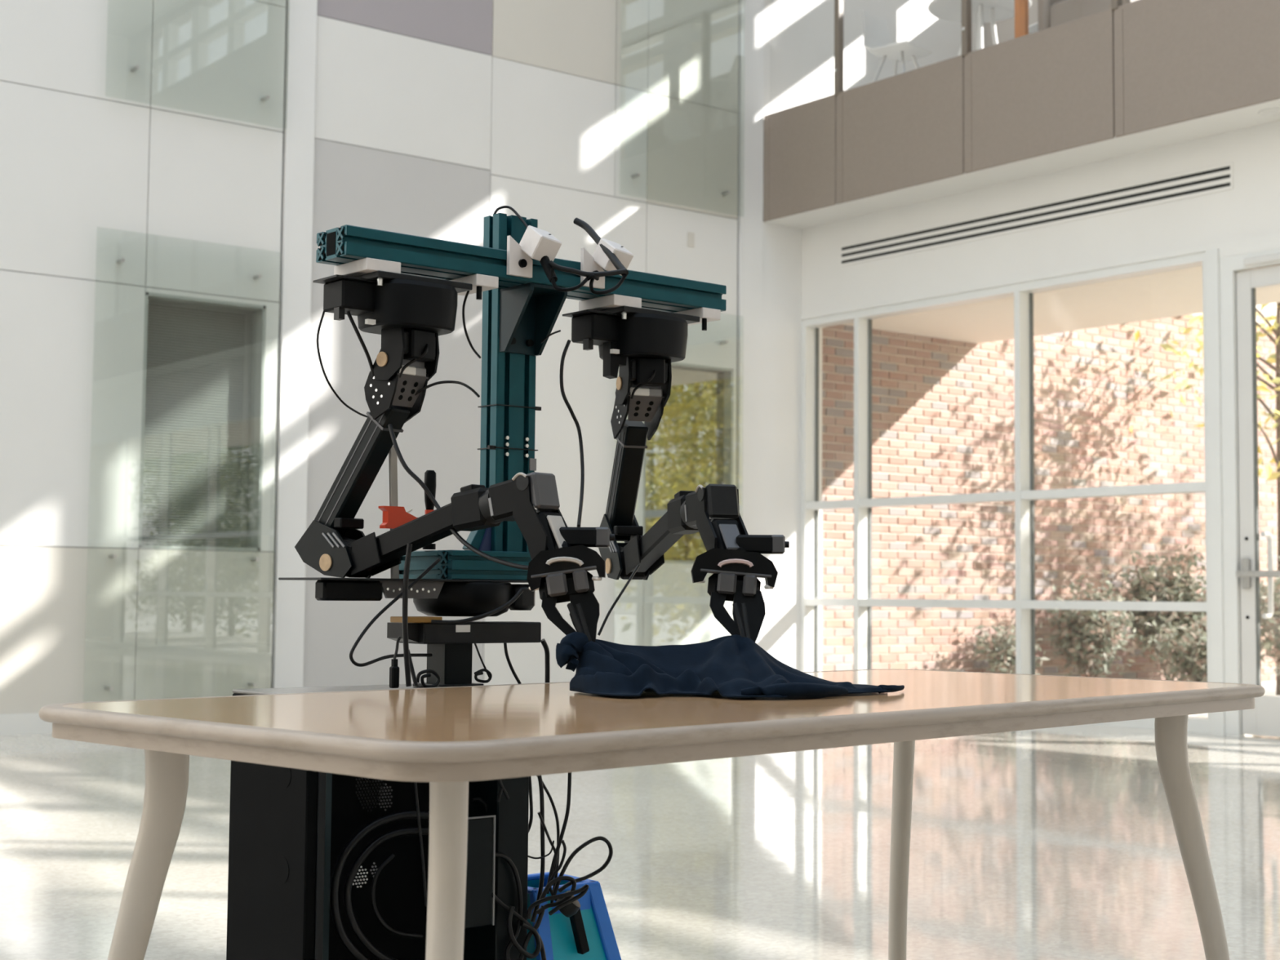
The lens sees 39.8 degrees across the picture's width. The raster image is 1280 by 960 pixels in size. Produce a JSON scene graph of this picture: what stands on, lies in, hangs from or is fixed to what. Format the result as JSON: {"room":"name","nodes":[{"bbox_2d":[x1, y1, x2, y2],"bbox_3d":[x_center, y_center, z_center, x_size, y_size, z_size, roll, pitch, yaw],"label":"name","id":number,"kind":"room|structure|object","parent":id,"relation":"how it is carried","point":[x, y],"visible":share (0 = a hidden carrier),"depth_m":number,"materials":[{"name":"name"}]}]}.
{"room":"building atrium lobby","nodes":[
{"label":"building atrium lobby","id":0,"kind":"room"},
{"bbox_2d":[0,0,984,714],"bbox_3d":[-5.373,-4.245,10.254,21.750,11.500,0.300,3,-5,-38],"label":"wall","id":1,"kind":"structure","parent":0,"point":[433,117],"depth_m":12.31,"materials":[{"name":"white paint"}]},
{"bbox_2d":[0,713,52,735],"bbox_3d":[-8.188,1.254,7.528,14.475,0.125,0.016,3,-5,-38],"label":"baseboard","id":2,"kind":"structure","parent":1,"relation":"attached to","point":[23,723],"depth_m":10.93,"materials":[{"name":"white paint"}]},
{"bbox_2d":[104,257,262,690],"bbox_3d":[-2.997,-0.055,11.628,1.290,3.075,0.085,3,-5,-38],"label":"standoffs","id":3,"kind":"object","parent":1,"relation":"attached to","point":[122,260],"visible":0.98,"depth_m":11.44,"materials":[{"name":"metal"}]},
{"bbox_2d":[130,64,270,101],"bbox_3d":[-2.948,-3.457,11.863,1.280,2.025,0.085,3,-5,-38],"label":"standoffs","id":4,"kind":"object","parent":1,"relation":"attached to","point":[136,67],"visible":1,"depth_m":11.57,"materials":[{"name":"metal"}]},
{"bbox_2d":[137,291,266,551],"bbox_3d":[-2.999,-0.369,11.891,0.868,1.683,0.300,3,-5,-38],"label":"window","id":5,"kind":"structure","parent":1,"relation":"in","point":[201,482],"depth_m":11.96,"materials":[{"name":"clear glass"}]},
{"bbox_2d":[271,0,317,688],"bbox_3d":[-2.360,-4.080,12.414,0.215,11.500,0.042,3,-5,-38],"label":"trim","id":6,"kind":"structure","parent":1,"relation":"attached to","point":[288,642],"depth_m":12.19,"materials":[{"name":"paint"}]},
{"bbox_2d":[631,173,730,195],"bbox_3d":[0.347,-3.250,14.435,1.300,2.050,0.085,3,-5,-38],"label":"glass screen","id":7,"kind":"object","parent":1,"relation":"attached to","point":[634,175],"visible":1,"depth_m":14.11,"materials":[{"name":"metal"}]},
{"bbox_2d":[642,362,733,564],"bbox_3d":[0.307,-0.129,14.470,0.948,1.633,0.300,3,-5,-38],"label":"window","id":8,"kind":"structure","parent":1,"relation":"in","point":[691,445],"depth_m":14.61,"materials":[{"name":"clear glass"}]},
{"bbox_2d":[687,231,694,247],"bbox_3d":[0.416,-1.970,14.465,0.075,0.120,0.008,3,-5,-38],"label":"wall plate","id":9,"kind":"object","parent":1,"relation":"attached to","point":[691,236],"visible":1,"depth_m":14.46,"materials":[{"name":"white plastic"}]},
{"bbox_2d":[720,313,742,344],"bbox_3d":[0.312,0.143,14.211,1.315,3.070,0.085,3,-5,-38],"label":"glass screen","id":10,"kind":"object","parent":1,"relation":"attached to","point":[723,341],"visible":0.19,"depth_m":14.57,"materials":[{"name":"glass"}]},
{"bbox_2d":[736,0,764,647],"bbox_3d":[0.945,-3.885,14.994,0.250,11.500,0.042,3,-5,-38],"label":"trim","id":11,"kind":"structure","parent":1,"relation":"attached to","point":[751,12],"depth_m":14.84,"materials":[{"name":"paint"}]},
{"bbox_2d":[761,221,801,671],"bbox_3d":[1.187,-0.156,14.976,0.455,4.060,0.030,3,-5,-38],"label":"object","id":12,"kind":"structure","parent":1,"relation":"attached to","point":[782,245],"depth_m":14.98,"materials":[{"name":"paint"}]},
{"bbox_2d":[0,724,1279,959],"bbox_3d":[0.319,1.015,0.783,19.560,0.120,21.930,3,-5,-38],"label":"floor","id":13,"kind":"structure","parent":0,"point":[1060,842],"depth_m":6.22,"materials":[{"name":"tile"}]},
{"bbox_2d":[226,684,528,959],"bbox_3d":[-0.397,0.696,2.692,0.391,0.750,0.239,4,-5,-40],"label":"case","id":14,"kind":"object","parent":13,"relation":"on","point":[290,828],"visible":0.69,"depth_m":2.63,"materials":[{"name":"black plastic"}]},
{"bbox_2d":[330,810,429,959],"bbox_3d":[-0.380,0.622,2.599,0.172,0.262,0.012,4,-5,-40],"label":"cable","id":15,"kind":"object","parent":14,"relation":"in","point":[392,817],"visible":0.98,"depth_m":2.56,"materials":[{"name":"black rubber"}]},
{"bbox_2d":[343,827,429,959],"bbox_3d":[-0.375,0.623,2.603,0.142,0.214,0.011,4,-5,-40],"label":"cable","id":16,"kind":"object","parent":14,"relation":"in","point":[366,851],"visible":0.98,"depth_m":2.58,"materials":[{"name":"black rubber"}]},
{"bbox_2d":[389,635,401,688],"bbox_3d":[-0.364,0.271,2.631,0.017,0.077,0.011,4,-5,-40],"label":"adapter","id":17,"kind":"object","parent":14,"relation":"on","point":[394,668],"visible":1,"depth_m":2.63,"materials":[{"name":"black plastic"}]},
{"bbox_2d":[371,853,422,937],"bbox_3d":[-0.360,0.618,2.616,0.090,0.130,0.006,4,-5,-40],"label":"cable","id":18,"kind":"object","parent":14,"relation":"in","point":[386,861],"visible":1,"depth_m":2.60,"materials":[{"name":"black rubber"}]},
{"bbox_2d":[402,543,412,686],"bbox_3d":[-0.349,0.202,2.649,0.017,0.214,0.008,4,-5,-39],"label":"cable","id":19,"kind":"object","parent":14,"relation":"on","point":[409,547],"visible":1,"depth_m":2.64,"materials":[{"name":"black rubber"}]},
{"bbox_2d":[408,649,417,686],"bbox_3d":[-0.345,0.284,2.673,0.026,0.055,0.006,-3,-5,39],"label":"cable","id":20,"kind":"object","parent":14,"relation":"on","point":[411,668],"visible":0.77,"depth_m":2.67,"materials":[{"name":"black rubber"}]},
{"bbox_2d":[413,782,427,906],"bbox_3d":[-0.322,0.523,2.587,0.030,0.204,0.004,4,-5,-40],"label":"cable","id":21,"kind":"object","parent":14,"relation":"attached to","point":[415,783],"visible":0.82,"depth_m":2.59,"materials":[{"name":"black rubber"}]},
{"bbox_2d":[416,669,440,688],"bbox_3d":[-0.323,0.303,2.691,0.044,0.029,0.006,4,-5,-40],"label":"cable","id":22,"kind":"object","parent":14,"relation":"on","point":[425,671],"visible":0.98,"depth_m":2.69,"materials":[{"name":"black rubber"}]},
{"bbox_2d":[471,797,487,812],"bbox_3d":[-0.244,0.506,2.719,0.034,0.035,0.005,4,-5,-39],"label":"cable","id":23,"kind":"object","parent":14,"relation":"on","point":[480,799],"visible":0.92,"depth_m":2.72,"materials":[{"name":"black rubber"}]},
{"bbox_2d":[464,814,495,928],"bbox_3d":[-0.246,0.588,2.656,0.053,0.164,0.021,4,-5,-40],"label":"panel","id":24,"kind":"object","parent":14,"relation":"attached to","point":[481,844],"visible":0.7,"depth_m":2.65,"materials":[{"name":"grey plastic"}]},
{"bbox_2d":[495,852,523,959],"bbox_3d":[-0.202,0.654,2.694,0.056,0.175,0.007,4,-5,-40],"label":"cable","id":25,"kind":"object","parent":24,"relation":"attached to","point":[504,856],"visible":0.97,"depth_m":2.70,"materials":[{"name":"black rubber"}]},
{"bbox_2d":[491,892,546,959],"bbox_3d":[-0.185,0.685,2.693,0.109,0.123,0.007,4,-5,-40],"label":"cable","id":26,"kind":"object","parent":24,"relation":"attached to","point":[497,900],"visible":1,"depth_m":2.69,"materials":[{"name":"black rubber"}]},
{"bbox_2d":[474,643,489,677],"bbox_3d":[-0.251,0.284,2.804,0.035,0.062,0.003,4,-5,-40],"label":"cable","id":27,"kind":"object","parent":14,"relation":"on","point":[475,644],"visible":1,"depth_m":2.80,"materials":[{"name":"black rubber"}]},
{"bbox_2d":[474,668,492,683],"bbox_3d":[-0.249,0.311,2.804,0.034,0.023,0.005,4,-5,-39],"label":"cable","id":28,"kind":"object","parent":14,"relation":"on","point":[480,672],"visible":1,"depth_m":2.80,"materials":[{"name":"black rubber"}]},
{"bbox_2d":[496,787,507,801],"bbox_3d":[-0.212,0.482,2.708,0.020,0.022,0.005,4,-5,-40],"label":"cable","id":29,"kind":"object","parent":14,"relation":"attached to","point":[501,789],"visible":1,"depth_m":2.70,"materials":[{"name":"black rubber"}]},
{"bbox_2d":[278,213,726,687],"bbox_3d":[-0.220,-0.051,2.916,0.776,0.773,0.222,4,-5,-40],"label":"stand","id":30,"kind":"object","parent":14,"relation":"on","point":[518,314],"visible":0.91,"depth_m":2.84,"materials":[{"name":"teal metal"}]},
{"bbox_2d":[349,558,440,666],"bbox_3d":[-0.364,0.199,2.678,0.044,0.164,0.188,-2,-4,35],"label":"cable","id":31,"kind":"object","parent":30,"relation":"hanging from","point":[437,560],"visible":0.94,"depth_m":2.66,"materials":[{"name":"black rubber"}]},
{"bbox_2d":[377,445,435,578],"bbox_3d":[-0.367,0.055,2.799,0.101,0.215,0.021,4,-5,-40],"label":"clamp","id":32,"kind":"object","parent":30,"relation":"on","point":[394,516],"visible":0.75,"depth_m":2.78,"materials":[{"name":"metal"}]},
{"bbox_2d":[294,257,614,642],"bbox_3d":[-0.315,-0.042,2.654,0.278,0.573,0.594,4,-5,-40],"label":"robot manipulator","id":33,"kind":"object","parent":30,"relation":"attached to","point":[410,313],"visible":1,"depth_m":2.67,"materials":[{"name":"black plastic"}]},
{"bbox_2d":[316,310,368,417],"bbox_3d":[-0.455,-0.178,2.739,0.014,0.152,0.137,-1,-4,27],"label":"cable","id":34,"kind":"object","parent":33,"relation":"attached to","point":[323,312],"visible":0.95,"depth_m":2.69,"materials":[{"name":"black rubber"}]},
{"bbox_2d":[346,311,373,377],"bbox_3d":[-0.418,-0.181,2.705,0.012,0.143,0.089,-2,-4,33],"label":"cable","id":35,"kind":"object","parent":33,"relation":"attached to","point":[348,313],"visible":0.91,"depth_m":2.69,"materials":[{"name":"black rubber"}]},
{"bbox_2d":[414,380,479,397],"bbox_3d":[-0.297,-0.130,2.784,0.056,0.046,0.170,-3,-5,41],"label":"cable","id":36,"kind":"object","parent":33,"relation":"attached to","point":[473,390],"visible":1,"depth_m":2.75,"materials":[{"name":"black rubber"}]},
{"bbox_2d":[387,423,528,569],"bbox_3d":[-0.261,0.021,2.621,0.308,0.225,0.029,-2,-5,37],"label":"cable","id":37,"kind":"object","parent":33,"relation":"attached to","point":[404,464],"visible":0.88,"depth_m":2.67,"materials":[{"name":"black rubber"}]},
{"bbox_2d":[462,290,480,358],"bbox_3d":[-0.267,-0.253,2.831,0.010,0.107,0.075,-1,-4,17],"label":"cable","id":38,"kind":"object","parent":30,"relation":"hanging from","point":[468,291],"visible":0.91,"depth_m":2.80,"materials":[{"name":"black rubber"}]},
{"bbox_2d":[431,588,523,624],"bbox_3d":[-0.250,0.196,2.743,0.155,0.057,0.020,2,-4,-28],"label":"cable","id":39,"kind":"object","parent":30,"relation":"attached to","point":[520,591],"visible":1,"depth_m":2.73,"materials":[{"name":"black rubber"}]},
{"bbox_2d":[492,205,528,227],"bbox_3d":[-0.207,-0.429,2.913,0.072,0.053,0.021,-1,-4,21],"label":"cable","id":40,"kind":"object","parent":30,"relation":"attached to","point":[517,214],"visible":0.9,"depth_m":2.92,"materials":[{"name":"black rubber"}]},
{"bbox_2d":[503,643,521,684],"bbox_3d":[-0.205,0.293,2.829,0.035,0.070,0.005,4,-5,-40],"label":"cable","id":41,"kind":"object","parent":30,"relation":"hanging from","point":[508,661],"visible":0.98,"depth_m":2.82,"materials":[{"name":"black rubber"}]},
{"bbox_2d":[506,225,561,278],"bbox_3d":[-0.167,-0.364,2.799,0.070,0.080,0.061,4,-5,-40],"label":"holder","id":42,"kind":"object","parent":30,"relation":"attached to","point":[535,243],"visible":0.99,"depth_m":2.79,"materials":[{"name":"white plastic"}]},
{"bbox_2d":[540,638,550,682],"bbox_3d":[-0.154,0.293,2.859,0.019,0.073,0.008,4,-5,-40],"label":"cable","id":43,"kind":"object","parent":30,"relation":"hanging from","point":[547,656],"visible":0.96,"depth_m":2.86,"materials":[{"name":"black rubber"}]},
{"bbox_2d":[540,329,560,342],"bbox_3d":[-0.148,-0.236,2.898,0.036,0.021,0.010,-1,-4,21],"label":"cable","id":44,"kind":"object","parent":30,"relation":"attached to","point":[559,331],"visible":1,"depth_m":2.89,"materials":[{"name":"black rubber"}]},
{"bbox_2d":[559,339,584,527],"bbox_3d":[-0.095,-0.076,2.799,0.042,0.310,0.152,2,-4,-15],"label":"cable","id":45,"kind":"object","parent":30,"relation":"hanging from","point":[562,363],"visible":1,"depth_m":2.85,"materials":[{"name":"black rubber"}]},
{"bbox_2d":[539,217,628,294],"bbox_3d":[-0.110,-0.367,2.854,0.149,0.154,0.148,4,-5,-40],"label":"cable","id":46,"kind":"object","parent":30,"relation":"attached to","point":[548,266],"visible":0.99,"depth_m":2.80,"materials":[{"name":"black rubber"}]},
{"bbox_2d":[580,238,633,288],"bbox_3d":[-0.054,-0.357,2.894,0.070,0.080,0.061,4,-5,-40],"label":"holder","id":47,"kind":"object","parent":30,"relation":"attached to","point":[599,260],"visible":0.66,"depth_m":2.89,"materials":[{"name":"white plastic"}]},
{"bbox_2d":[562,293,789,642],"bbox_3d":[0.074,-0.023,2.903,0.287,0.571,0.595,3,-4,-33],"label":"robot manipulator","id":48,"kind":"object","parent":30,"relation":"attached to","point":[639,343],"visible":0.99,"depth_m":2.96,"materials":[{"name":"black plastic"}]},
{"bbox_2d":[597,564,639,635],"bbox_3d":[-0.028,0.194,2.862,0.019,0.116,0.114,-2,-4,34],"label":"cable","id":49,"kind":"object","parent":48,"relation":"attached to","point":[637,566],"visible":1,"depth_m":2.84,"materials":[{"name":"black rubber"}]},
{"bbox_2d":[497,778,509,799],"bbox_3d":[-0.210,0.466,2.710,0.024,0.050,0.005,4,-5,-40],"label":"cable","id":50,"kind":"object","parent":14,"relation":"attached to","point":[500,783],"visible":0.57,"depth_m":2.71,"materials":[{"name":"black rubber"}]},
{"bbox_2d":[528,776,533,833],"bbox_3d":[-0.181,0.553,2.743,0.036,0.217,0.005,4,-5,-40],"label":"cable","id":51,"kind":"object","parent":14,"relation":"attached to","point":[531,802],"visible":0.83,"depth_m":2.75,"materials":[{"name":"black rubber"}]},
{"bbox_2d":[530,775,545,922],"bbox_3d":[-0.159,0.563,2.761,0.025,0.253,0.007,4,-5,-40],"label":"cable","id":52,"kind":"object","parent":14,"relation":"hanging from","point":[540,777],"visible":0.73,"depth_m":2.76,"materials":[{"name":"black rubber"}]},
{"bbox_2d":[536,775,559,902],"bbox_3d":[-0.151,0.561,2.794,0.060,0.228,0.005,4,-5,-39],"label":"cable","id":53,"kind":"object","parent":14,"relation":"attached to","point":[545,788],"visible":0.59,"depth_m":2.81,"materials":[{"name":"black rubber"}]},
{"bbox_2d":[526,871,621,959],"bbox_3d":[-0.127,0.875,2.914,0.226,0.432,0.312,4,-5,-40],"label":"bin","id":54,"kind":"object","parent":13,"relation":"on","point":[555,931],"visible":0.41,"depth_m":2.86,"materials":[{"name":"teal plastic"}]},
{"bbox_2d":[567,890,589,954],"bbox_3d":[-0.101,0.708,2.828,0.043,0.103,0.014,4,-5,-40],"label":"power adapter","id":55,"kind":"object","parent":54,"relation":"in","point":[576,921],"visible":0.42,"depth_m":2.82,"materials":[{"name":"black plastic"}]},
{"bbox_2d":[38,669,1265,959],"bbox_3d":[0.141,0.678,2.433,0.767,0.763,1.762,-3,-5,44],"label":"work table","id":56,"kind":"object","parent":13,"relation":"on","point":[447,738],"visible":1,"depth_m":2.06,"materials":[{"name":"brown wood"}]},
{"bbox_2d":[506,906,541,958],"bbox_3d":[-0.176,0.688,2.687,0.063,0.084,0.008,4,-5,-40],"label":"cable","id":57,"kind":"object","parent":56,"relation":"hanging from","point":[517,946],"visible":1,"depth_m":2.68,"materials":[{"name":"black rubber"}]},
{"bbox_2d":[518,905,545,959],"bbox_3d":[-0.167,0.699,2.707,0.053,0.087,0.007,4,-5,-40],"label":"cable","id":58,"kind":"object","parent":56,"relation":"hanging from","point":[538,922],"visible":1,"depth_m":2.70,"materials":[{"name":"black rubber"}]},
{"bbox_2d":[528,840,554,858],"bbox_3d":[-0.154,0.577,2.751,0.051,0.026,0.003,4,-5,-40],"label":"cable","id":59,"kind":"object","parent":56,"relation":"hanging from","point":[550,851],"visible":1,"depth_m":2.75,"materials":[{"name":"black rubber"}]},
{"bbox_2d":[537,811,557,884],"bbox_3d":[-0.145,0.580,2.759,0.040,0.124,0.005,4,-5,-40],"label":"cable","id":60,"kind":"object","parent":56,"relation":"hanging from","point":[539,812],"visible":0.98,"depth_m":2.76,"materials":[{"name":"black rubber"}]},
{"bbox_2d":[536,875,576,914],"bbox_3d":[-0.130,0.643,2.742,0.076,0.054,0.007,4,-5,-40],"label":"cable","id":61,"kind":"object","parent":56,"relation":"hanging from","point":[571,879],"visible":1,"depth_m":2.74,"materials":[{"name":"black rubber"}]},
{"bbox_2d":[525,884,588,919],"bbox_3d":[-0.127,0.652,2.730,0.120,0.042,0.007,4,-5,-40],"label":"cable","id":62,"kind":"object","parent":56,"relation":"hanging from","point":[584,889],"visible":1,"depth_m":2.73,"materials":[{"name":"black rubber"}]},
{"bbox_2d":[549,840,566,901],"bbox_3d":[-0.129,0.610,2.757,0.033,0.093,0.005,4,-5,-39],"label":"cable","id":63,"kind":"object","parent":56,"relation":"hanging from","point":[561,864],"visible":0.96,"depth_m":2.76,"materials":[{"name":"black rubber"}]},
{"bbox_2d":[546,772,571,893],"bbox_3d":[-0.128,0.543,2.775,0.048,0.210,0.006,4,-5,-39],"label":"cable","id":64,"kind":"object","parent":56,"relation":"hanging from","point":[569,779],"visible":0.82,"depth_m":2.78,"materials":[{"name":"black rubber"}]},
{"bbox_2d":[555,891,580,917],"bbox_3d":[-0.113,0.667,2.774,0.039,0.040,0.037,1,-4,0],"label":"knot","id":65,"kind":"object","parent":56,"relation":"hanging from","point":[571,909],"visible":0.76,"depth_m":2.76,"materials":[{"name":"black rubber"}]},
{"bbox_2d":[552,835,613,900],"bbox_3d":[-0.091,0.612,2.789,0.122,0.092,0.006,4,-5,-40],"label":"cable","id":66,"kind":"object","parent":56,"relation":"hanging from","point":[578,849],"visible":0.98,"depth_m":2.79,"materials":[{"name":"black rubber"}]},
{"bbox_2d":[555,631,904,698],"bbox_3d":[0.134,0.256,2.487,0.483,0.082,0.369,4,-5,-40],"label":"cloth","id":67,"kind":"object","parent":56,"relation":"on","point":[735,666],"visible":1,"depth_m":2.43,"materials":[{"name":"blue fabric"}]},
{"bbox_2d":[984,0,1037,47],"bbox_3d":[9.942,-6.354,8.690,0.250,7.630,21.830,3,-5,-38],"label":"wall","id":68,"kind":"structure","parent":0,"point":[1005,28],"depth_m":16.64,"materials":[{"name":"beige paint"}]},
{"bbox_2d":[840,266,1279,343],"bbox_3d":[10.141,-2.305,6.258,2.230,0.760,26.130,3,-5,-38],"label":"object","id":69,"kind":"structure","parent":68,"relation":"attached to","point":[1179,292],"depth_m":14.83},
{"bbox_2d":[800,120,1279,671],"bbox_3d":[8.008,-0.892,6.857,0.262,4.600,21.830,3,-5,-38],"label":"wall","id":70,"kind":"structure","parent":0,"point":[1244,219],"depth_m":13.07,"materials":[{"name":"white paint"}]},
{"bbox_2d":[800,251,1211,733],"bbox_3d":[2.675,0.164,13.538,0.150,3.262,4.033,3,-5,-38],"label":"window","id":71,"kind":"structure","parent":70,"relation":"in","point":[1024,495],"depth_m":13.54,"materials":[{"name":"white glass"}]},
{"bbox_2d":[763,0,1279,229],"bbox_3d":[8.788,-3.062,7.403,2.844,0.915,21.530,3,-5,-38],"label":"balcony","id":72,"kind":"object","parent":70,"relation":"attached to","point":[1138,76],"depth_m":12.76,"materials":[{"name":"beige paint"}]},
{"bbox_2d":[862,9,932,82],"bbox_3d":[2.104,-3.480,14.558,0.503,0.804,0.460,-3,-5,42],"label":"shell chair","id":73,"kind":"object","parent":72,"relation":"on","point":[877,40],"visible":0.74,"depth_m":14.56,"materials":[{"name":"plastic"}]},
{"bbox_2d":[834,0,1122,95],"bbox_3d":[7.630,-4.133,6.691,0.073,1.140,21.260,3,-5,-38],"label":"glass balustrade","id":74,"kind":"object","parent":72,"relation":"on","point":[838,4],"visible":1,"depth_m":14.30,"materials":[{"name":"clear glass"}]},
{"bbox_2d":[927,0,1031,55],"bbox_3d":[2.740,-3.468,14.241,0.830,0.758,0.830,3,-5,-38],"label":"cafe table","id":75,"kind":"object","parent":72,"relation":"on","point":[982,11],"visible":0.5,"depth_m":14.25,"materials":[{"name":"white"}]},
{"bbox_2d":[1014,0,1028,38],"bbox_3d":[2.858,-3.432,13.225,0.100,0.500,0.100,3,-5,-38],"label":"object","id":76,"kind":"object","parent":72,"relation":"on","point":[1021,6],"visible":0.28,"depth_m":13.19,"materials":[{"name":"wood"}]},
{"bbox_2d":[1028,22,1038,33],"bbox_3d":[3.305,-3.517,13.835,0.460,0.804,0.503,2,-4,-28],"label":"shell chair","id":77,"kind":"object","parent":72,"relation":"on","point":[1033,28],"visible":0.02,"depth_m":13.85,"materials":[{"name":"plastic"}]},
{"bbox_2d":[1037,0,1137,31],"bbox_3d":[3.470,-3.579,13.103,0.640,0.830,0.830,3,-5,-38],"label":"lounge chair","id":78,"kind":"object","parent":72,"relation":"on","point":[1051,13],"visible":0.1,"depth_m":13.00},
{"bbox_2d":[840,161,1233,266],"bbox_3d":[2.838,-1.966,13.361,0.008,0.188,3.750,3,-5,-38],"label":"air vent","id":79,"kind":"object","parent":70,"relation":"in","point":[1217,178],"visible":1,"depth_m":13.11,"materials":[{"name":"white metal"}]},
{"bbox_2d":[1205,248,1279,737],"bbox_3d":[4.302,0.041,11.417,0.224,3.262,1.332,3,-5,-38],"label":"door","id":80,"kind":"structure","parent":70,"relation":"in","point":[1233,281],"depth_m":11.77,"materials":[{"name":"grey paint"}]},
{"label":"outside","id":81,"kind":"structure","parent":0,"visible":0},
{"bbox_2d":[1188,683,1279,718],"bbox_3d":[27.772,2.651,21.620,49.440,0.170,80.000,3,-5,-38],"label":"ground","id":82,"kind":"structure","parent":81,"point":[1269,688],"depth_m":17.78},
{"bbox_2d":[973,598,1049,675],"bbox_3d":[3.434,1.546,16.228,0.906,0.928,0.723,3,-5,-38],"label":"shrub","id":83,"kind":"object","parent":82,"relation":"on","point":[1004,648],"visible":0.57,"depth_m":16.16,"materials":[{"name":"green plant"}]},
{"bbox_2d":[822,302,1277,683],"bbox_3d":[7.437,-0.716,20.308,15.390,6.030,0.302,3,-5,-38],"label":"brick wall","id":84,"kind":"structure","parent":82,"relation":"on","point":[943,410],"depth_m":16.95,"materials":[{"name":"brown brick"}]},
{"bbox_2d":[1044,563,1143,677],"bbox_3d":[4.280,1.417,16.681,1.075,1.260,1.110,3,-5,-38],"label":"shrub","id":85,"kind":"object","parent":82,"relation":"on","point":[1094,635],"visible":0.93,"depth_m":16.55,"materials":[{"name":"green plant"}]},
{"bbox_2d":[1102,527,1206,680],"bbox_3d":[5.134,1.274,17.285,1.212,1.635,0.978,0,-4,0],"label":"shrub","id":86,"kind":"object","parent":82,"relation":"on","point":[1150,587],"visible":0.62,"depth_m":17.23,"materials":[{"name":"green plant"}]},
{"bbox_2d":[1133,615,1266,681],"bbox_3d":[4.977,1.585,15.550,0.968,0.831,1.093,3,-5,-38],"label":"shrub","id":87,"kind":"object","parent":82,"relation":"on","point":[1190,661],"visible":0.47,"depth_m":15.54,"materials":[{"name":"green plant"}]},
{"bbox_2d":[1128,302,1279,695],"bbox_3d":[6.347,-0.378,17.352,3.076,4.964,3.141,2,-4,-17],"label":"birch tree","id":88,"kind":"object","parent":82,"relation":"on","point":[1268,330],"visible":0.39,"depth_m":17.39,"materials":[{"name":"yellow plant"}]},
{"bbox_2d":[1169,577,1275,674],"bbox_3d":[5.982,1.504,17.867,1.097,1.268,1.330,3,-5,-38],"label":"shrub","id":89,"kind":"object","parent":82,"relation":"on","point":[1204,629],"visible":0.02,"depth_m":17.87,"materials":[{"name":"green plant"}]},
{"bbox_2d":[1259,555,1279,676],"bbox_3d":[6.099,1.352,16.387,1.362,1.382,1.363,3,-5,-38],"label":"shrub","id":90,"kind":"object","parent":82,"relation":"on","point":[1273,623],"visible":0.69,"depth_m":16.29,"materials":[{"name":"green plant"}]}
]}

